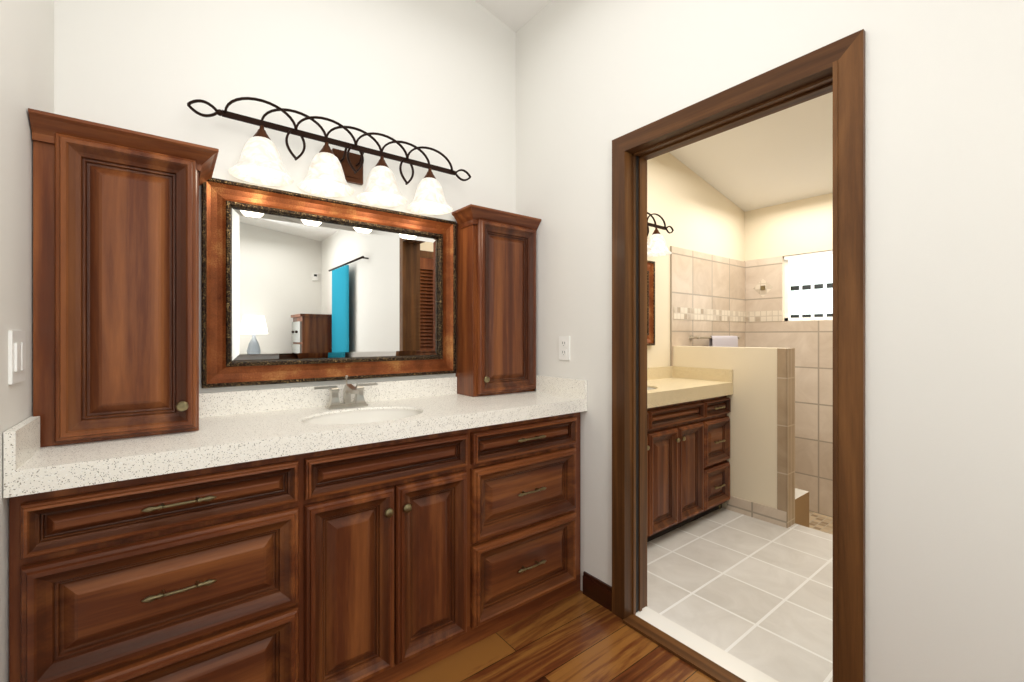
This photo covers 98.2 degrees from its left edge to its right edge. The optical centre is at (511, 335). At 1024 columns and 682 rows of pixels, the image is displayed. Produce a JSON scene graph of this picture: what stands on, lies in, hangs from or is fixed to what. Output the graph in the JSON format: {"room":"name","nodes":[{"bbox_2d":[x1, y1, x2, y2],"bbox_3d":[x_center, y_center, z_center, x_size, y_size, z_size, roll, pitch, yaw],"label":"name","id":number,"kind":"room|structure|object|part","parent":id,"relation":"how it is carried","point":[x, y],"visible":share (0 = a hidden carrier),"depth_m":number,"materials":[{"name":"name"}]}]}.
{"room":"bathroom","nodes":[
{"label":"bathroom","id":0,"kind":"room"},
{"bbox_2d":[0,0,53,681],"bbox_3d":[-0.195,-0.650,-0.321,0.120,3.860,4.250,0,0,-38],"label":"wall","id":1,"kind":"structure","parent":0,"point":[26,54],"depth_m":1.06,"materials":[{"name":"white paint"}]},
{"bbox_2d":[8,331,25,384],"bbox_3d":[-1.170,0.049,1.052,0.010,0.122,0.115,0,0,-38],"label":"switch plate","id":2,"kind":"object","parent":1,"relation":"attached to","point":[16,356],"visible":0.98,"depth_m":1.03,"materials":[{"name":"white plastic"}]},
{"bbox_2d":[54,0,744,392],"bbox_3d":[0.346,-0.510,2.854,4.850,4.140,0.120,0,0,-38],"label":"wall","id":3,"kind":"structure","parent":0,"point":[439,75],"depth_m":1.94,"materials":[{"name":"white paint"}]},
{"bbox_2d":[201,178,455,387],"bbox_3d":[-0.711,-0.195,1.940,1.060,0.770,0.034,0,0,-38],"label":"mirror","id":4,"kind":"object","parent":3,"relation":"attached to","point":[302,288],"depth_m":1.86,"materials":[{"name":"brown"}]},
{"bbox_3d":[-0.711,-0.195,1.940,1.060,0.770,0.034,0,0,-38],"label":"mirror frame","id":5,"kind":"part","parent":4,"relation":"part of","materials":[{"name":"brown wood"}]},
{"bbox_2d":[187,97,470,214],"bbox_3d":[-0.659,-0.735,1.864,1.140,0.283,0.219,0,0,-38],"label":"sconce","id":6,"kind":"object","parent":3,"relation":"attached to","point":[332,172],"visible":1,"depth_m":1.83,"materials":[{"name":"white glass"}]},
{"bbox_2d":[647,260,654,344],"bbox_3d":[0.741,-0.240,3.058,0.785,0.620,0.034,0,0,-38],"label":"bathroom mirror","id":7,"kind":"object","parent":3,"relation":"attached to","point":[650,302],"visible":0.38,"depth_m":3.27,"materials":[{"name":"brown wood"}]},
{"bbox_2d":[647,212,673,256],"bbox_3d":[0.835,-0.725,3.014,0.900,0.283,0.219,0,0,-38],"label":"sconce","id":8,"kind":"object","parent":3,"relation":"attached to","point":[656,244],"visible":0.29,"depth_m":3.12,"materials":[{"name":"white glass"}]},
{"bbox_2d":[670,246,745,365],"bbox_3d":[1.726,0.395,3.831,1.230,2.190,0.015,0,0,-38],"label":"tile","id":9,"kind":"structure","parent":3,"relation":"attached to","point":[707,295],"depth_m":3.75,"materials":[{"name":"beige tile"}]},
{"bbox_2d":[689,335,739,346],"bbox_3d":[1.747,0.059,3.795,0.724,0.132,0.074,0,0,-38],"label":"towel rail","id":10,"kind":"object","parent":9,"relation":"attached to","point":[723,341],"visible":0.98,"depth_m":3.79,"materials":[{"name":"white fabric"}]},
{"bbox_2d":[399,508,832,681],"bbox_3d":[1.196,1.380,0.750,3.630,0.320,4.250,0,0,-38],"label":"floor","id":11,"kind":"structure","parent":0,"point":[757,594],"depth_m":1.90,"materials":[{"name":"tile"}]},
{"bbox_2d":[3,375,586,681],"bbox_3d":[-0.540,0.715,1.742,1.846,1.010,0.557,0,0,-38],"label":"bathroom vanity","id":12,"kind":"object","parent":11,"relation":"on","point":[397,560],"depth_m":1.37,"materials":[{"name":"brown wood"}]},
{"bbox_2d":[28,108,218,446],"bbox_3d":[-1.175,-0.142,1.388,0.406,0.876,0.342,0,0,-38],"label":"wall cabinet","id":13,"kind":"object","parent":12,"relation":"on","point":[115,282],"visible":1,"depth_m":1.25,"materials":[{"name":"brown wood"}]},
{"bbox_3d":[-0.543,0.335,1.746,1.846,0.249,0.546,0,0,-38],"label":"bathroom vanity top","id":14,"kind":"part","parent":12,"relation":"part of","materials":[{"name":"white stone"}]},
{"bbox_2d":[314,375,377,408],"bbox_3d":[-0.664,0.231,1.821,0.258,0.131,0.139,0,0,-38],"label":"faucet","id":15,"kind":"object","parent":12,"relation":"on","point":[348,391],"visible":1,"depth_m":1.83,"materials":[{"name":"silver metal"}]},
{"bbox_2d":[452,204,540,396],"bbox_3d":[-0.087,-0.161,2.302,0.440,0.914,0.222,0,0,-38],"label":"wall cabinet","id":16,"kind":"object","parent":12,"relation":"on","point":[495,302],"visible":0.98,"depth_m":2.23,"materials":[{"name":"brown wood"}]},
{"bbox_2d":[647,395,730,541],"bbox_3d":[0.904,0.814,2.898,1.248,0.812,0.487,0,0,-38],"label":"vanity","id":17,"kind":"object","parent":11,"relation":"on","point":[688,464],"visible":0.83,"depth_m":2.78,"materials":[{"name":"brown wood"}]},
{"bbox_2d":[647,366,732,407],"bbox_3d":[0.901,0.360,2.901,1.248,0.250,0.478,0,0,-38],"label":"countertop","id":18,"kind":"structure","parent":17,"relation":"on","point":[668,385],"depth_m":3.01,"materials":[{"name":"beige stone"}]},
{"bbox_2d":[623,606,778,681],"bbox_3d":[0.765,1.214,1.641,0.165,0.012,0.752,0,0,-38],"label":"door sill","id":19,"kind":"structure","parent":11,"relation":"on","point":[707,658],"depth_m":1.71,"materials":[{"name":"white stone"}]},
{"bbox_2d":[475,0,832,211],"bbox_3d":[1.642,-1.689,1.170,4.950,1.090,4.470,0,0,-38],"label":"ceiling","id":20,"kind":"structure","parent":0,"point":[782,156],"depth_m":3.29,"materials":[{"name":"white paint"}]},
{"bbox_2d":[673,346,776,508],"bbox_3d":[1.544,0.785,3.183,0.110,1.410,0.820,0,0,-38],"label":"wall","id":21,"kind":"structure","parent":0,"point":[752,415],"depth_m":3.00,"materials":[{"name":"beige paint"}]},
{"bbox_2d":[727,348,794,527],"bbox_3d":[1.677,0.650,3.004,0.118,1.140,0.386,0,0,-38],"label":"trim","id":22,"kind":"structure","parent":21,"relation":"attached to","point":[783,514],"depth_m":2.85,"materials":[{"name":"beige tile"}]},
{"bbox_2d":[516,0,1023,681],"bbox_3d":[1.366,-0.680,0.881,0.120,3.800,4.250,0,0,-38],"label":"wall","id":23,"kind":"structure","parent":0,"point":[944,340],"depth_m":1.20,"materials":[{"name":"white paint"}]},
{"bbox_2d":[559,336,569,359],"bbox_3d":[0.260,0.061,2.212,0.008,0.118,0.072,0,0,-38],"label":"electrical outlet plate","id":24,"kind":"object","parent":23,"relation":"attached to","point":[564,347],"visible":1,"depth_m":2.21,"materials":[{"name":"white plastic"}]},
{"bbox_2d":[583,571,611,611],"bbox_3d":[0.711,1.169,0.118,1.850,0.102,3.600,0,0,-38],"label":"baseboard","id":25,"kind":"structure","parent":23,"relation":"attached to","point":[597,590],"depth_m":2.03,"materials":[{"name":"brown wood"}]},
{"bbox_2d":[612,29,864,681],"bbox_3d":[0.774,0.179,1.647,0.160,2.082,0.896,0,0,-38],"label":"door frame","id":26,"kind":"structure","parent":23,"relation":"attached to","point":[837,68],"depth_m":1.42,"materials":[{"name":"brown wood"}]},
{"bbox_2d":[745,193,832,320],"bbox_3d":[2.927,-0.510,3.378,0.120,4.140,2.440,0,0,-38],"label":"wall","id":27,"kind":"structure","parent":0,"point":[799,227],"depth_m":3.91,"materials":[{"name":"beige paint"}]},
{"bbox_2d":[744,256,832,516],"bbox_3d":[2.873,0.390,3.336,0.018,2.200,2.200,0,0,-38],"label":"tile","id":28,"kind":"structure","parent":27,"relation":"attached to","point":[767,326],"depth_m":3.80,"materials":[{"name":"beige tile"}]},
{"bbox_2d":[784,250,832,320],"bbox_3d":[2.712,-0.420,3.616,0.089,0.580,0.900,0,0,-38],"label":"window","id":29,"kind":"structure","parent":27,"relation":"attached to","point":[788,259],"depth_m":3.84,"materials":[{"name":"white plastic"}]},
{"bbox_2d":[809,511,832,534],"bbox_3d":[2.481,1.525,2.958,1.100,0.070,2.320,0,0,-38],"label":"shower floor","id":30,"kind":"structure","parent":0,"point":[821,522],"depth_m":3.54,"materials":[{"name":"tile"}]},
{"bbox_2d":[795,488,808,526],"bbox_3d":[1.690,1.280,3.296,0.260,0.420,0.820,0,0,-38],"label":"shower bench","id":31,"kind":"object","parent":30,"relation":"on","point":[802,507],"visible":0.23,"depth_m":2.99,"materials":[{"name":"brown tile"}]},
{"label":"outside","id":32,"kind":"structure","parent":0,"visible":0},
{"bbox_2d":[791,255,832,317],"bbox_3d":[2.799,-0.420,3.683,0.010,0.980,1.300,0,0,-38],"label":"sky","id":33,"kind":"structure","parent":32,"point":[818,287],"depth_m":3.91,"materials":[{"name":"white"}]}
]}

